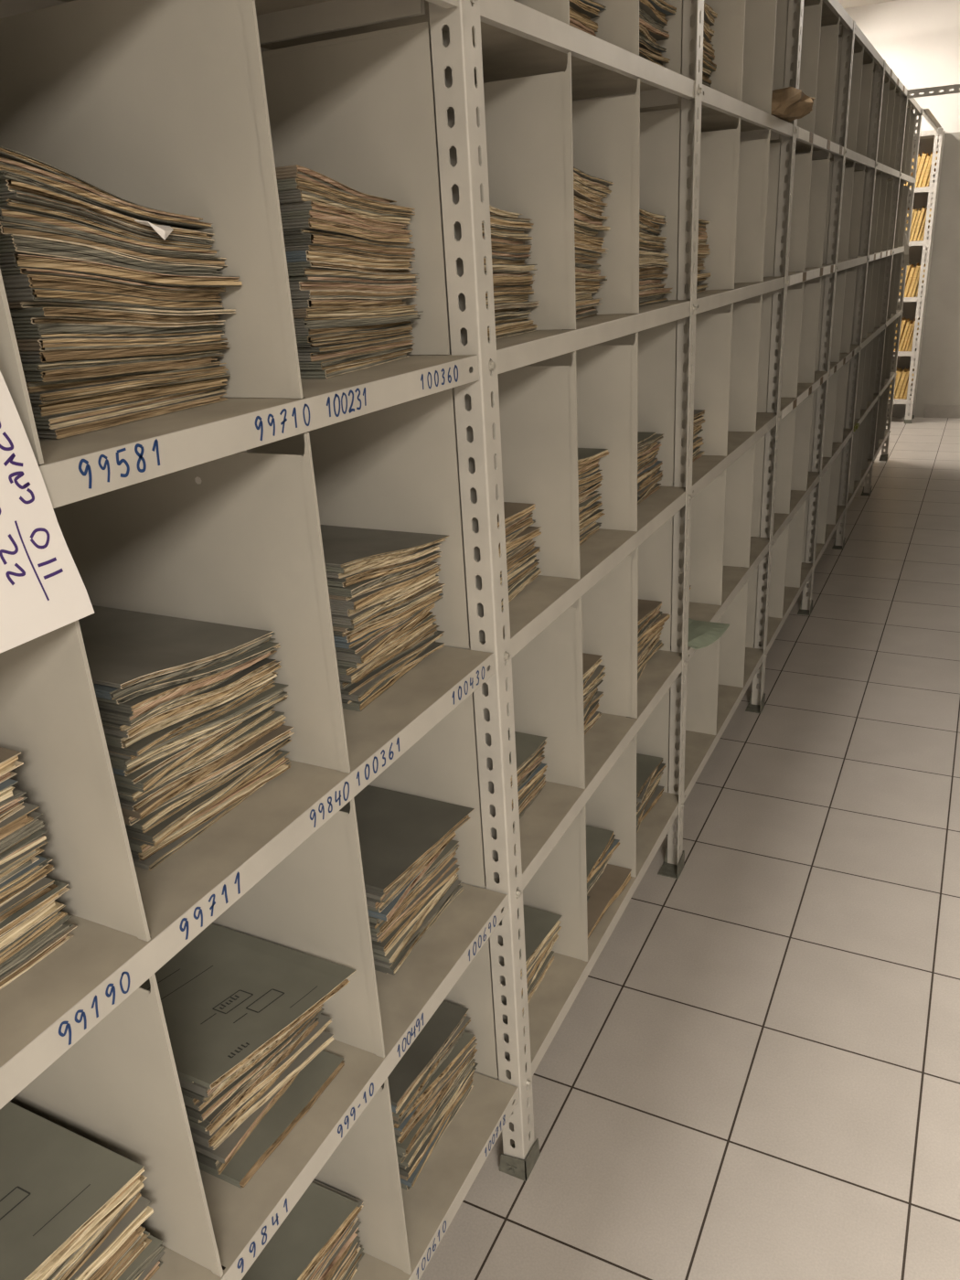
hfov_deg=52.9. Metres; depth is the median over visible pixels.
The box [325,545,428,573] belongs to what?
folder
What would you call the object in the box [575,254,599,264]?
folder
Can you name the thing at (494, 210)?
folder
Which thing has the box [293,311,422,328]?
folder
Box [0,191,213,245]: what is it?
folder
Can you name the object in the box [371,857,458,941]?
folder
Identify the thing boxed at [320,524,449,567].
folder
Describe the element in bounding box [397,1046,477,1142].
folder
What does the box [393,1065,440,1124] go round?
folder
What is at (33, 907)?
folder
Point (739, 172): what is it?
shelving unit
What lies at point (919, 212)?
folder
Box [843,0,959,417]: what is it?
wall
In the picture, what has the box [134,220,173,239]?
paper scrap
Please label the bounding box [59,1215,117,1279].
folder
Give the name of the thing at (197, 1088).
folder
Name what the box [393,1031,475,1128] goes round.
folder
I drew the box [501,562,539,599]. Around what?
folder
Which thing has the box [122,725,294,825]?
folder
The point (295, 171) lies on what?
folder
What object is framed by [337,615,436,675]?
folder
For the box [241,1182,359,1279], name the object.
folder
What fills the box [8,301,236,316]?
folder
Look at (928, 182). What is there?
folder
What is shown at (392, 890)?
folder
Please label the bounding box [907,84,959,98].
cross beam
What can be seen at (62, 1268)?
folder
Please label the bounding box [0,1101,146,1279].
folder
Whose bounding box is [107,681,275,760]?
folder
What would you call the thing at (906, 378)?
folder
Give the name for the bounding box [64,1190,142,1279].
folder
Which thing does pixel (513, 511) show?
folder
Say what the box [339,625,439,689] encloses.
folder
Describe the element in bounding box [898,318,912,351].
folder
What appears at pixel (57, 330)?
folder
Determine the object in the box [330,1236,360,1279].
folder
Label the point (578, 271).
folder
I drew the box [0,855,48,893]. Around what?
folder
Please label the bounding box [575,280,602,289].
folder
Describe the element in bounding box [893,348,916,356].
shelf
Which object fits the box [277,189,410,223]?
folder
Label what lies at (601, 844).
folder
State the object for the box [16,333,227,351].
folder
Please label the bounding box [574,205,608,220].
folder
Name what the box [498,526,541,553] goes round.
folder
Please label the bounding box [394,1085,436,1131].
folder
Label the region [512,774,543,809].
folder
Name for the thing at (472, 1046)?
folder
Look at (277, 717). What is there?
folder
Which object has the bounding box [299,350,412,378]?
folder
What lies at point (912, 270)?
folder
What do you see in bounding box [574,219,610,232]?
folder
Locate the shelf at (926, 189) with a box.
[909,186,933,193]
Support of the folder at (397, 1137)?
on the folder at (474, 1050)
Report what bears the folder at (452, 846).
on the folder at (372, 925)
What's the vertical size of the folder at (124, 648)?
0.034 m
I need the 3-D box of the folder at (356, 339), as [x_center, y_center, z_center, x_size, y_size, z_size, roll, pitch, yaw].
[-0.264,-0.378,1.214,0.296,0.009,0.211,8,24,26]
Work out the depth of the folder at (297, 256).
1.09 m
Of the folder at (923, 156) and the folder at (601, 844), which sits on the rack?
the folder at (923, 156)
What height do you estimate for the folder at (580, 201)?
0.030 m
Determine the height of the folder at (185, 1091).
0.043 m
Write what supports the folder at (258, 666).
on the folder at (176, 710)
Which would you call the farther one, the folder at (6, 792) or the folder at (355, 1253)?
the folder at (355, 1253)
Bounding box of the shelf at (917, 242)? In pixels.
[908,240,927,245]
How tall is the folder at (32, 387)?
0.016 m
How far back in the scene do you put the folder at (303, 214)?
1.06 m
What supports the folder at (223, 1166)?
on the folder at (312, 1081)
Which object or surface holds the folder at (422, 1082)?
on the folder at (399, 1123)
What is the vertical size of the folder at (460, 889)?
0.006 m
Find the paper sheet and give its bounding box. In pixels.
[0,371,94,653]
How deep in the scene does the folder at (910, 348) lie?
8.18 m
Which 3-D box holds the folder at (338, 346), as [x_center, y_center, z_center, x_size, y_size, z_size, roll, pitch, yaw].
[-0.259,-0.374,1.216,0.289,0.009,0.209,8,24,26]
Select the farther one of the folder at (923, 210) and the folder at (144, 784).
the folder at (923, 210)
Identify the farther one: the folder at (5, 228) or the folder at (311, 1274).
the folder at (311, 1274)
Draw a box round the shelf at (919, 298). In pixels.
[898,296,922,301]
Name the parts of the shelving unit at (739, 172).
shelf, shelf, shelf, shelf, shelf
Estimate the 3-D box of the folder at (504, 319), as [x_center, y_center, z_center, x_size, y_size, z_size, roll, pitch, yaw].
[-0.102,-0.493,1.504,0.295,0.014,0.234,8,24,26]
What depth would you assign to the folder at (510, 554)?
1.62 m
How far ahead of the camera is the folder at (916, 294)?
8.03 m
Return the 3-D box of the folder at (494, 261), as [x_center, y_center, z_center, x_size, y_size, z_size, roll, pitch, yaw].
[-0.100,-0.568,1.462,0.299,0.019,0.231,8,24,26]
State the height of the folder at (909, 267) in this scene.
0.264 m
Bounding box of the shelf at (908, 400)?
[888,394,911,404]
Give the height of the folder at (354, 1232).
0.012 m
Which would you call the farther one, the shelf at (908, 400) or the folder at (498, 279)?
the shelf at (908, 400)
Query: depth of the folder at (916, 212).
7.87 m
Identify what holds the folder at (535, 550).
on the folder at (510, 570)
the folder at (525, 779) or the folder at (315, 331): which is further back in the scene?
the folder at (525, 779)
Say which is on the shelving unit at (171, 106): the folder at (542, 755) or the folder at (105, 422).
the folder at (105, 422)
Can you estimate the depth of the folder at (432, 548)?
1.25 m
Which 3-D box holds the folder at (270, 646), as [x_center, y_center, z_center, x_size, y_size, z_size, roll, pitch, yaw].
[-0.396,0.014,1.016,0.301,0.033,0.217,8,24,26]
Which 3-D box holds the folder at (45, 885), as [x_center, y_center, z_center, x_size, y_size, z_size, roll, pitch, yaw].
[-0.548,0.230,0.796,0.305,0.009,0.232,8,24,26]
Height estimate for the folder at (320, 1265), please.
0.016 m
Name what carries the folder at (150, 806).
on the folder at (282, 732)
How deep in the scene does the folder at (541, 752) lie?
1.77 m
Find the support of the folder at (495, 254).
on the folder at (494, 261)
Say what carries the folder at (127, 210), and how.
on the folder at (4, 174)
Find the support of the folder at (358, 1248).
on the folder at (360, 1254)
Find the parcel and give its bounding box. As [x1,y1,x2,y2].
[770,86,814,122]
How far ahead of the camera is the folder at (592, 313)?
1.75 m
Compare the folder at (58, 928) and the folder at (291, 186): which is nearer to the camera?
the folder at (58, 928)
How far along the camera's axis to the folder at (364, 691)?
1.26 m
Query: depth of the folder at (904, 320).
8.19 m
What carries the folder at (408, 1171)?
on the folder at (471, 1080)
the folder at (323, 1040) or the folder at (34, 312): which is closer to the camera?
the folder at (34, 312)
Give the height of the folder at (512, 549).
0.017 m
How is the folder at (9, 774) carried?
on the folder at (6, 792)
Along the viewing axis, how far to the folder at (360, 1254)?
1.39 m
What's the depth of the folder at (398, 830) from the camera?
1.46 m
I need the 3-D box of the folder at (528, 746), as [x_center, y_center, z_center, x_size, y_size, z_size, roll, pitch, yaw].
[-0.051,0.205,1.776,0.292,0.018,0.231,8,24,26]
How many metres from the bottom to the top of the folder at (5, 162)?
0.048 m
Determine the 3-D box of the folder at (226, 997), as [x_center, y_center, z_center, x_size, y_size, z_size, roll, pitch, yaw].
[-0.345,0.422,1.165,0.319,0.024,0.227,8,24,26]
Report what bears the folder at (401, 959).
on the folder at (460, 889)
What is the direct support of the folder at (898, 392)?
on the rack
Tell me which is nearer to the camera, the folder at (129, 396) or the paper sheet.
the paper sheet
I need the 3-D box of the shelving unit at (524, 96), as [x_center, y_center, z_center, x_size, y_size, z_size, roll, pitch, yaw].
[0.075,-0.276,1.871,0.415,2.285,1.063,8,24,26]
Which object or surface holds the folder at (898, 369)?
on the rack
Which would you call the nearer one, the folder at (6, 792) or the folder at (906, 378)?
the folder at (6, 792)
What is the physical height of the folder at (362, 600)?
0.028 m
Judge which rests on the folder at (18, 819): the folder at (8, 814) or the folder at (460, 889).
the folder at (8, 814)
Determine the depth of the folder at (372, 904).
1.34 m
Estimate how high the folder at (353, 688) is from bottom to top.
0.006 m
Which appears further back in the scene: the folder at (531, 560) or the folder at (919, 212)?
the folder at (919, 212)
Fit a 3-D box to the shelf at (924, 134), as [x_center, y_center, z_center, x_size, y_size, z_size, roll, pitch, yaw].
[3.246,-4.076,7.863,0.956,0.036,0.289,8,24,26]
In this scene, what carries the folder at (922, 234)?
on the rack
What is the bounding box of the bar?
[921,107,941,132]
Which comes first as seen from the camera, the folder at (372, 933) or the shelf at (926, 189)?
the folder at (372, 933)
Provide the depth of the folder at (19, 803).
0.78 m
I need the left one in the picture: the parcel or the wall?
the parcel
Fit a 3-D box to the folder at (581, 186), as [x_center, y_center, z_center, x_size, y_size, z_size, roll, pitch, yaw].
[0.050,-0.778,1.681,0.293,0.030,0.220,8,24,26]
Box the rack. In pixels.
[888,128,945,423]
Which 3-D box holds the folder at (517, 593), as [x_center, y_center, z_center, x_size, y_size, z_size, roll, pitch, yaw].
[-0.070,-0.088,1.659,0.302,0.004,0.233,8,24,26]
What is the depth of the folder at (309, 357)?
1.14 m
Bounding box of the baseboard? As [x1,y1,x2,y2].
[923,405,959,418]
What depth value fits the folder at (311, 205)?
1.05 m
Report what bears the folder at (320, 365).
on the folder at (334, 371)
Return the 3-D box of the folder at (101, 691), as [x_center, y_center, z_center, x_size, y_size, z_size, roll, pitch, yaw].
[-0.403,0.006,1.018,0.288,0.037,0.228,8,24,26]
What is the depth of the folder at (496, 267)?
1.43 m
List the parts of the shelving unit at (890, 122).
shelf, shelf, shelf, shelf, shelf, shelf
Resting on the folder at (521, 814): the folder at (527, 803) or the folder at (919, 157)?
the folder at (527, 803)
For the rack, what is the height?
2.280 m
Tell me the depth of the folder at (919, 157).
7.70 m
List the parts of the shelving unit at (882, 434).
shelf, shelf, shelf, shelf, shelf, shelf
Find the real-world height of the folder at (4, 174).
0.044 m
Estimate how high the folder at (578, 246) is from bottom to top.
0.022 m
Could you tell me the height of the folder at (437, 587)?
0.017 m
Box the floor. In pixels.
[419,416,959,1279]
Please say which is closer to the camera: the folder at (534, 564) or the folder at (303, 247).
the folder at (303, 247)
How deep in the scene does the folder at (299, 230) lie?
1.08 m
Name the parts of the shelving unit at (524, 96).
shelf, shelf, shelf, shelf, shelf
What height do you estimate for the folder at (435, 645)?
0.006 m
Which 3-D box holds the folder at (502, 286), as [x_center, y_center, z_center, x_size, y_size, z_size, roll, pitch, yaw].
[-0.101,-0.536,1.485,0.300,0.019,0.233,8,24,26]
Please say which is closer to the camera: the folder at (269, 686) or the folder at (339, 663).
the folder at (269, 686)
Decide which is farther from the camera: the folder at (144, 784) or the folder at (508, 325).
the folder at (508, 325)
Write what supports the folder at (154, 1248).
on the folder
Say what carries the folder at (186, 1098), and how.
on the folder at (199, 1105)
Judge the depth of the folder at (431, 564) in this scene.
1.27 m
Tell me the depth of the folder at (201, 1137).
1.09 m
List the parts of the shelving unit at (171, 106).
shelf, shelf, shelf, shelf, shelf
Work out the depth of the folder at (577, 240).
1.65 m
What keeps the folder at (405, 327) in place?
on the folder at (356, 339)
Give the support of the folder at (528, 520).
on the folder at (518, 530)
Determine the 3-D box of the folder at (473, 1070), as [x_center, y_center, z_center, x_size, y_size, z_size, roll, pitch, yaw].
[-0.187,0.766,1.659,0.296,0.012,0.236,8,24,26]
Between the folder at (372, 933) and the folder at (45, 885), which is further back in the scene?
the folder at (372, 933)
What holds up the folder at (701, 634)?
on the shelving unit at (739, 172)
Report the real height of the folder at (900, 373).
0.240 m
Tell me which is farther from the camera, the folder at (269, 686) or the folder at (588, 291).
the folder at (588, 291)
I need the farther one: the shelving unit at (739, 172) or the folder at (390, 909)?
the shelving unit at (739, 172)
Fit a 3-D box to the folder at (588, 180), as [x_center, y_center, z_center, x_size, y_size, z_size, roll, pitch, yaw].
[0.047,-0.789,1.674,0.295,0.033,0.220,8,24,26]
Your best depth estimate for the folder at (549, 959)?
1.93 m
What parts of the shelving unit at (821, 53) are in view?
shelf, shelf, shelf, shelf, shelf, shelf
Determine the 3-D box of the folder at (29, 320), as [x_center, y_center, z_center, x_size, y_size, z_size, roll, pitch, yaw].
[-0.422,-0.293,0.899,0.296,0.023,0.214,8,24,26]
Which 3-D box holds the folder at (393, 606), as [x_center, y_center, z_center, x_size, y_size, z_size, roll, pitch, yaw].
[-0.234,-0.067,1.339,0.291,0.018,0.222,8,24,26]
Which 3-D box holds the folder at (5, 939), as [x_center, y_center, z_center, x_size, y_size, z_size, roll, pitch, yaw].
[-0.544,0.251,0.802,0.290,0.013,0.242,8,24,26]
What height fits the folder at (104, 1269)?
0.019 m
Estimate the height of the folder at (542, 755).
0.014 m
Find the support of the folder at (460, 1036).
on the folder at (399, 1123)
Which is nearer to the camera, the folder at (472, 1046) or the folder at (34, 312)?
the folder at (34, 312)
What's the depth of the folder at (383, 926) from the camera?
1.41 m
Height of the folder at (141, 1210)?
0.019 m
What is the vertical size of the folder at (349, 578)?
0.027 m
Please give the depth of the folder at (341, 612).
1.25 m
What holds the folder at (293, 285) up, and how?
on the folder at (294, 294)
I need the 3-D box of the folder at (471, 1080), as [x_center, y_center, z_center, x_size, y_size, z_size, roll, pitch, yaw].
[-0.190,0.786,1.660,0.294,0.013,0.221,8,24,26]
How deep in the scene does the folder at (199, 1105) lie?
1.09 m
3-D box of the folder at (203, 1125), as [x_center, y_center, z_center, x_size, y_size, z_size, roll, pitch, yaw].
[-0.380,0.494,1.210,0.291,0.028,0.208,8,24,26]
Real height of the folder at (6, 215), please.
0.043 m
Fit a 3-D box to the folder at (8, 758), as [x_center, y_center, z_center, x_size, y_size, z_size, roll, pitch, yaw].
[-0.547,0.117,0.741,0.300,0.023,0.244,8,24,26]
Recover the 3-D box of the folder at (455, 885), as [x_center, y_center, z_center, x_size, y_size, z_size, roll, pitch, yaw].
[-0.205,0.410,1.523,0.288,0.008,0.219,8,24,26]
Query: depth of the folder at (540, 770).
1.79 m
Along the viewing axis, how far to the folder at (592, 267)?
1.69 m
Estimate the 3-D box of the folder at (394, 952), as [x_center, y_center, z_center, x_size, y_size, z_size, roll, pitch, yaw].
[-0.208,0.396,1.525,0.303,0.010,0.233,8,24,26]
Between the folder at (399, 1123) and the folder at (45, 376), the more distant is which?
the folder at (399, 1123)
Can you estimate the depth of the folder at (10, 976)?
0.81 m
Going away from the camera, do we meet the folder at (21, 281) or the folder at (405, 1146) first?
the folder at (21, 281)
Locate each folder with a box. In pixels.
[0,146,165,212]
[0,156,202,221]
[0,164,213,229]
[0,170,193,230]
[0,179,214,241]
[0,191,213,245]
[0,198,212,249]
[0,206,220,257]
[0,221,227,266]
[0,234,223,275]
[0,252,242,287]
[0,267,225,292]
[0,746,23,776]
[0,769,16,783]
[0,778,21,803]
[0,789,27,814]
[0,800,24,822]
[0,801,39,840]
[0,802,21,816]
[0,810,44,853]
[0,829,48,865]
[0,834,30,853]
[0,841,47,877]
[0,854,54,904]
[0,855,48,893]
[0,856,39,884]
[0,874,46,906]
[0,876,69,936]
[0,877,57,921]
[0,896,63,950]
[0,904,67,964]
[0,914,73,978]
[0,924,77,990]
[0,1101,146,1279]
[1,274,222,300]
[5,288,223,310]
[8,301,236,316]
[9,307,218,322]
[11,317,225,327]
[12,323,224,339]
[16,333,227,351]
[19,341,229,362]
[21,349,223,371]
[23,354,223,382]
[25,362,227,393]
[28,369,230,404]
[31,375,230,417]
[33,386,226,429]
[36,393,227,438]
[45,1194,136,1279]
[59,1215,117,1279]
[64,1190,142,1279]
[69,1195,153,1279]
[78,605,273,689]
[87,1226,145,1279]
[93,632,275,700]
[96,641,280,704]
[96,650,277,714]
[98,667,247,726]
[101,658,276,731]
[102,660,281,738]
[102,1225,147,1279]
[104,672,277,747]
[106,673,277,757]
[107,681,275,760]
[107,1230,151,1279]
[108,682,287,770]
[112,692,287,776]
[113,722,240,784]
[114,715,253,792]
[116,706,275,799]
[117,1234,164,1279]
[118,710,285,802]
[118,720,285,810]
[121,735,265,819]
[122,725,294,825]
[124,767,237,830]
[125,736,291,832]
[126,750,282,846]
[128,749,289,853]
[130,759,290,860]
[132,761,291,870]
[137,1250,165,1279]
[138,923,356,1089]
[178,1076,194,1084]
[178,1077,225,1098]
[180,1023,298,1102]
[181,1004,323,1105]
[183,1026,299,1110]
[184,1007,324,1121]
[187,1016,319,1130]
[187,1017,319,1122]
[189,1013,331,1135]
[190,1051,301,1147]
[192,1031,334,1150]
[192,1075,295,1163]
[194,1150,222,1170]
[197,1070,300,1174]
[198,1050,344,1188]
[203,1049,286,1124]
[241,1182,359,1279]
[275,164,396,204]
[277,178,415,211]
[277,183,415,215]
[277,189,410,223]
[279,200,408,229]
[280,210,412,235]
[281,218,413,243]
[282,228,410,247]
[283,233,415,255]
[285,245,414,260]
[285,250,415,269]
[287,261,411,274]
[288,267,419,280]
[288,275,415,285]
[288,281,418,292]
[290,290,415,299]
[291,298,405,309]
[292,304,417,318]
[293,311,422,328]
[294,320,413,336]
[296,324,413,342]
[296,330,412,347]
[297,333,413,352]
[298,337,414,362]
[298,344,413,370]
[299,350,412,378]
[301,1179,363,1279]
[306,1245,333,1279]
[309,1226,349,1279]
[309,1255,327,1279]
[312,1215,358,1279]
[318,1220,361,1279]
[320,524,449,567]
[323,1239,353,1279]
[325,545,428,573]
[326,543,441,578]
[326,551,433,582]
[327,551,442,587]
[327,559,434,597]
[329,561,437,600]
[329,564,441,609]
[330,572,438,617]
[330,575,439,626]
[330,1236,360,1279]
[331,580,438,629]
[332,582,445,632]
[332,588,443,636]
[333,594,441,642]
[334,593,443,649]
[335,603,435,663]
[335,614,415,653]
[335,1248,357,1279]
[336,608,432,668]
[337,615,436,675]
[338,618,434,682]
[339,622,438,683]
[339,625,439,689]
[339,785,474,895]
[339,1243,361,1279]
[340,629,444,694]
[341,640,435,702]
[341,641,444,703]
[341,654,428,711]
[341,1246,364,1279]
[348,1264,359,1279]
[365,866,415,903]
[365,889,389,900]
[366,853,431,909]
[367,832,456,912]
[367,846,445,921]
[368,839,458,924]
[369,847,458,929]
[370,852,456,932]
[370,884,426,937]
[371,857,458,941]
[371,893,433,951]
[372,874,457,956]
[373,873,457,963]
[373,879,461,969]
[373,884,460,975]
[374,885,463,973]
[378,864,459,942]
[381,1000,469,1106]
[391,1017,465,1113]
[392,874,458,962]
[392,1015,470,1113]
[392,1028,465,1121]
[392,1048,448,1118]
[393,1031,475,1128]
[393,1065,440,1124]
[394,1038,477,1136]
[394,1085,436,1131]
[394,1121,413,1141]
[395,1075,457,1153]
[396,1055,475,1156]
[396,1060,473,1162]
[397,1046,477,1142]
[397,1058,475,1167]
[398,1062,478,1169]
[398,1100,455,1177]
[399,1076,473,1180]
[400,1081,473,1190]
[400,1100,459,1186]
[481,216,533,229]
[481,222,528,236]
[481,230,532,240]
[482,235,527,245]
[483,257,526,265]
[483,264,537,272]
[484,270,531,276]
[485,290,533,297]
[485,295,528,305]
[486,300,539,309]
[487,320,533,333]
[487,324,537,337]
[487,328,536,341]
[489,204,522,217]
[490,213,532,223]
[490,241,532,254]
[491,250,531,260]
[492,274,534,283]
[492,281,533,291]
[494,307,519,312]
[494,309,531,318]
[494,314,531,323]
[497,501,535,528]
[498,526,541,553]
[498,527,526,549]
[499,538,531,557]
[500,546,540,574]
[500,554,536,584]
[500,558,528,580]
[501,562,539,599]
[501,567,541,605]
[501,576,537,609]
[504,511,533,531]
[504,512,529,526]
[505,515,533,535]
[505,519,535,539]
[506,537,533,559]
[506,541,535,566]
[507,559,539,586]
[508,730,547,778]
[511,746,544,786]
[511,757,542,787]
[512,762,547,803]
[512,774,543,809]
[512,774,545,811]
[512,780,545,828]
[513,0,717,903]
[517,754,544,784]
[517,761,542,789]
[517,905,562,978]
[518,781,545,813]
[521,934,558,996]
[522,950,554,1013]
[573,166,613,185]
[573,170,608,189]
[573,173,612,194]
[573,179,607,197]
[573,181,603,202]
[573,195,603,210]
[574,200,604,215]
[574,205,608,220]
[574,209,602,225]
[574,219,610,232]
[574,225,597,236]
[574,232,604,243]
[574,234,602,248]
[574,242,607,253]
[575,195,607,206]
[575,249,601,257]
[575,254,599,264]
[575,261,600,270]
[575,267,601,276]
[575,275,607,281]
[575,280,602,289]
[575,288,598,294]
[576,292,593,300]
[576,298,602,309]
[576,306,595,315]
[576,309,597,319]
[586,864,631,938]
[687,618,729,649]
[888,366,900,398]
[893,317,908,351]
[893,367,903,398]
[894,366,906,398]
[898,262,913,295]
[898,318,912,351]
[898,366,909,398]
[901,320,913,351]
[902,368,914,399]
[904,265,916,297]
[905,207,917,230]
[905,318,915,351]
[906,153,919,186]
[906,263,920,297]
[907,317,919,351]
[909,154,921,188]
[909,208,921,241]
[909,210,917,238]
[910,264,925,297]
[912,206,927,241]
[914,265,925,297]
[915,151,928,187]
[917,154,929,187]
[917,209,927,240]
[919,208,931,240]
[920,151,932,187]
[926,150,938,186]
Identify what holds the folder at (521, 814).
on the shelving unit at (524, 96)
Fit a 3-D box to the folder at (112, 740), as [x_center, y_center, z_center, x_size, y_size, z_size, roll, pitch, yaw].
[-0.401,0.048,1.031,0.293,0.030,0.219,8,24,26]
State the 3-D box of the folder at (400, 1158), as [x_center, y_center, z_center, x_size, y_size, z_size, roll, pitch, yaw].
[-0.194,0.753,1.647,0.298,0.019,0.227,8,24,26]
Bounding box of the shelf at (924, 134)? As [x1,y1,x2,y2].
[914,129,939,139]
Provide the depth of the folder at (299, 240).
1.07 m
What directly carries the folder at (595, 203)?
on the folder at (580, 201)
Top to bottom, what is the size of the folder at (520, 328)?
0.007 m
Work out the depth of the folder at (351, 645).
1.24 m
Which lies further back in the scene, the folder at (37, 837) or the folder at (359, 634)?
the folder at (359, 634)
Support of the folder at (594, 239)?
on the folder at (577, 240)
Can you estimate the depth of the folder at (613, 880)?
2.16 m
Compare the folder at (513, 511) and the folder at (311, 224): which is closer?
the folder at (311, 224)
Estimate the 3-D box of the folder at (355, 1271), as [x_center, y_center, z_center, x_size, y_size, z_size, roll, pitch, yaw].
[-0.347,0.930,1.380,0.297,0.011,0.222,8,24,26]
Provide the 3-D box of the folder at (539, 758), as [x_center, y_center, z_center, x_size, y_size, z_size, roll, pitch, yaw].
[-0.063,0.236,1.795,0.299,0.017,0.221,8,24,26]
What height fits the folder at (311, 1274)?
0.015 m
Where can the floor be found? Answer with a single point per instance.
(755, 1073)
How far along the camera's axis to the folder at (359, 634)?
1.25 m
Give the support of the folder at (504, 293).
on the folder at (505, 299)
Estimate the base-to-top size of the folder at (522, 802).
0.012 m
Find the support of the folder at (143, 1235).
on the folder at (145, 1242)
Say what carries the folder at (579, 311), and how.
on the folder at (592, 313)
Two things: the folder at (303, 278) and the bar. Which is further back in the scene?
the bar
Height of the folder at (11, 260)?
0.037 m
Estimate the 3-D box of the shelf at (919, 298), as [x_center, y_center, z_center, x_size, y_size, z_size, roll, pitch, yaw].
[3.316,-2.931,8.323,0.956,0.036,0.289,8,24,26]
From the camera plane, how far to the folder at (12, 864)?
0.80 m
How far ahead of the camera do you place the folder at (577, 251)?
1.69 m
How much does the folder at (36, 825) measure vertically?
0.020 m
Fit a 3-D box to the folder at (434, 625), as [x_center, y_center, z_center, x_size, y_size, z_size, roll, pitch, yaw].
[-0.237,-0.002,1.367,0.293,0.007,0.220,8,24,26]
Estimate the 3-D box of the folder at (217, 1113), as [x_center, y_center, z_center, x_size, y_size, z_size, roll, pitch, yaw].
[-0.377,0.487,1.215,0.291,0.029,0.213,8,24,26]
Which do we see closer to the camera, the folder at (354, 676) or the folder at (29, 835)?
the folder at (29, 835)
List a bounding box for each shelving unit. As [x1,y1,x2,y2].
[0,0,518,1279]
[245,0,703,1181]
[640,0,803,802]
[751,0,855,654]
[804,23,885,567]
[838,63,907,509]
[869,92,922,461]
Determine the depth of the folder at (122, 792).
0.98 m
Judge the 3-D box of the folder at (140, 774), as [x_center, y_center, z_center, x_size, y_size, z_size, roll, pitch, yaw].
[-0.398,0.080,1.045,0.292,0.018,0.222,8,24,26]
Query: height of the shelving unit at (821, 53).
2.285 m
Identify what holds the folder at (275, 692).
on the folder at (164, 754)
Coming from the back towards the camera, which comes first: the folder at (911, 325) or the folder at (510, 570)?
the folder at (911, 325)
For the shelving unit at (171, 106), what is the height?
2.285 m
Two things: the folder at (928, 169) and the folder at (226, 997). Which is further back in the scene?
the folder at (928, 169)
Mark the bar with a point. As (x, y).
(927, 113)
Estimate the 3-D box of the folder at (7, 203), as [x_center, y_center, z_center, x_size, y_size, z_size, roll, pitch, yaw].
[-0.427,-0.363,0.871,0.290,0.041,0.215,8,24,26]
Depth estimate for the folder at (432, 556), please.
1.25 m
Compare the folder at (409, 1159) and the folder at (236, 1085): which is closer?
the folder at (236, 1085)
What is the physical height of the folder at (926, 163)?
0.237 m
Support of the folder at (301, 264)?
on the folder at (293, 272)
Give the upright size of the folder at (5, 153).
0.048 m
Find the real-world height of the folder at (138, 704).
0.035 m
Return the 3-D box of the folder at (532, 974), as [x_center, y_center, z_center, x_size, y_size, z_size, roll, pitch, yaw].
[-0.014,0.612,1.923,0.303,0.032,0.222,8,24,26]
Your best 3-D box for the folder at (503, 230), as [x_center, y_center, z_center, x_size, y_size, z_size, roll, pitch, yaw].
[-0.104,-0.609,1.447,0.288,0.027,0.231,8,24,26]
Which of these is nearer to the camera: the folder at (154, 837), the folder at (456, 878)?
the folder at (154, 837)
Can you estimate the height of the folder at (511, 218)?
0.024 m
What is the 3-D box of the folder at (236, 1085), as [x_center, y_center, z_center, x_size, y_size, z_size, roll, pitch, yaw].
[-0.379,0.477,1.204,0.290,0.039,0.218,8,24,26]
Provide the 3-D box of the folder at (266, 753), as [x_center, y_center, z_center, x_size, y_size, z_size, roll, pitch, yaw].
[-0.396,0.130,1.074,0.299,0.013,0.218,8,24,26]
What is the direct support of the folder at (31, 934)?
on the folder at (58, 928)
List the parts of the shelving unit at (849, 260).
shelf, shelf, shelf, shelf, shelf, shelf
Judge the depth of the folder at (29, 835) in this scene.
0.80 m
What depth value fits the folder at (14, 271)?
0.80 m
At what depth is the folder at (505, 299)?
1.46 m
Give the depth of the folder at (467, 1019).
1.61 m
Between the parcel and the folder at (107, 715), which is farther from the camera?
the parcel
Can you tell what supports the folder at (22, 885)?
on the folder at (3, 903)
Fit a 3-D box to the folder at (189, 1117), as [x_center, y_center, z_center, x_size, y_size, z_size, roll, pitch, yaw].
[-0.384,0.486,1.205,0.300,0.033,0.205,8,24,26]
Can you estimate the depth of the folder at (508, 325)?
1.46 m
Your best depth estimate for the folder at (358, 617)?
1.21 m
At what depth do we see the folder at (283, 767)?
1.00 m
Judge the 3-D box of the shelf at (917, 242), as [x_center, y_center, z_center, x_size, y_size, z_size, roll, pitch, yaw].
[3.292,-3.333,8.162,0.956,0.036,0.289,8,24,26]
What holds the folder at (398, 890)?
on the folder at (390, 909)
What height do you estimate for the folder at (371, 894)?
0.014 m
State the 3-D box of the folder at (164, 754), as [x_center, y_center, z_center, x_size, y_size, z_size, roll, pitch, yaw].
[-0.397,0.075,1.044,0.308,0.020,0.222,8,24,26]
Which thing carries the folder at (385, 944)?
on the folder at (442, 888)

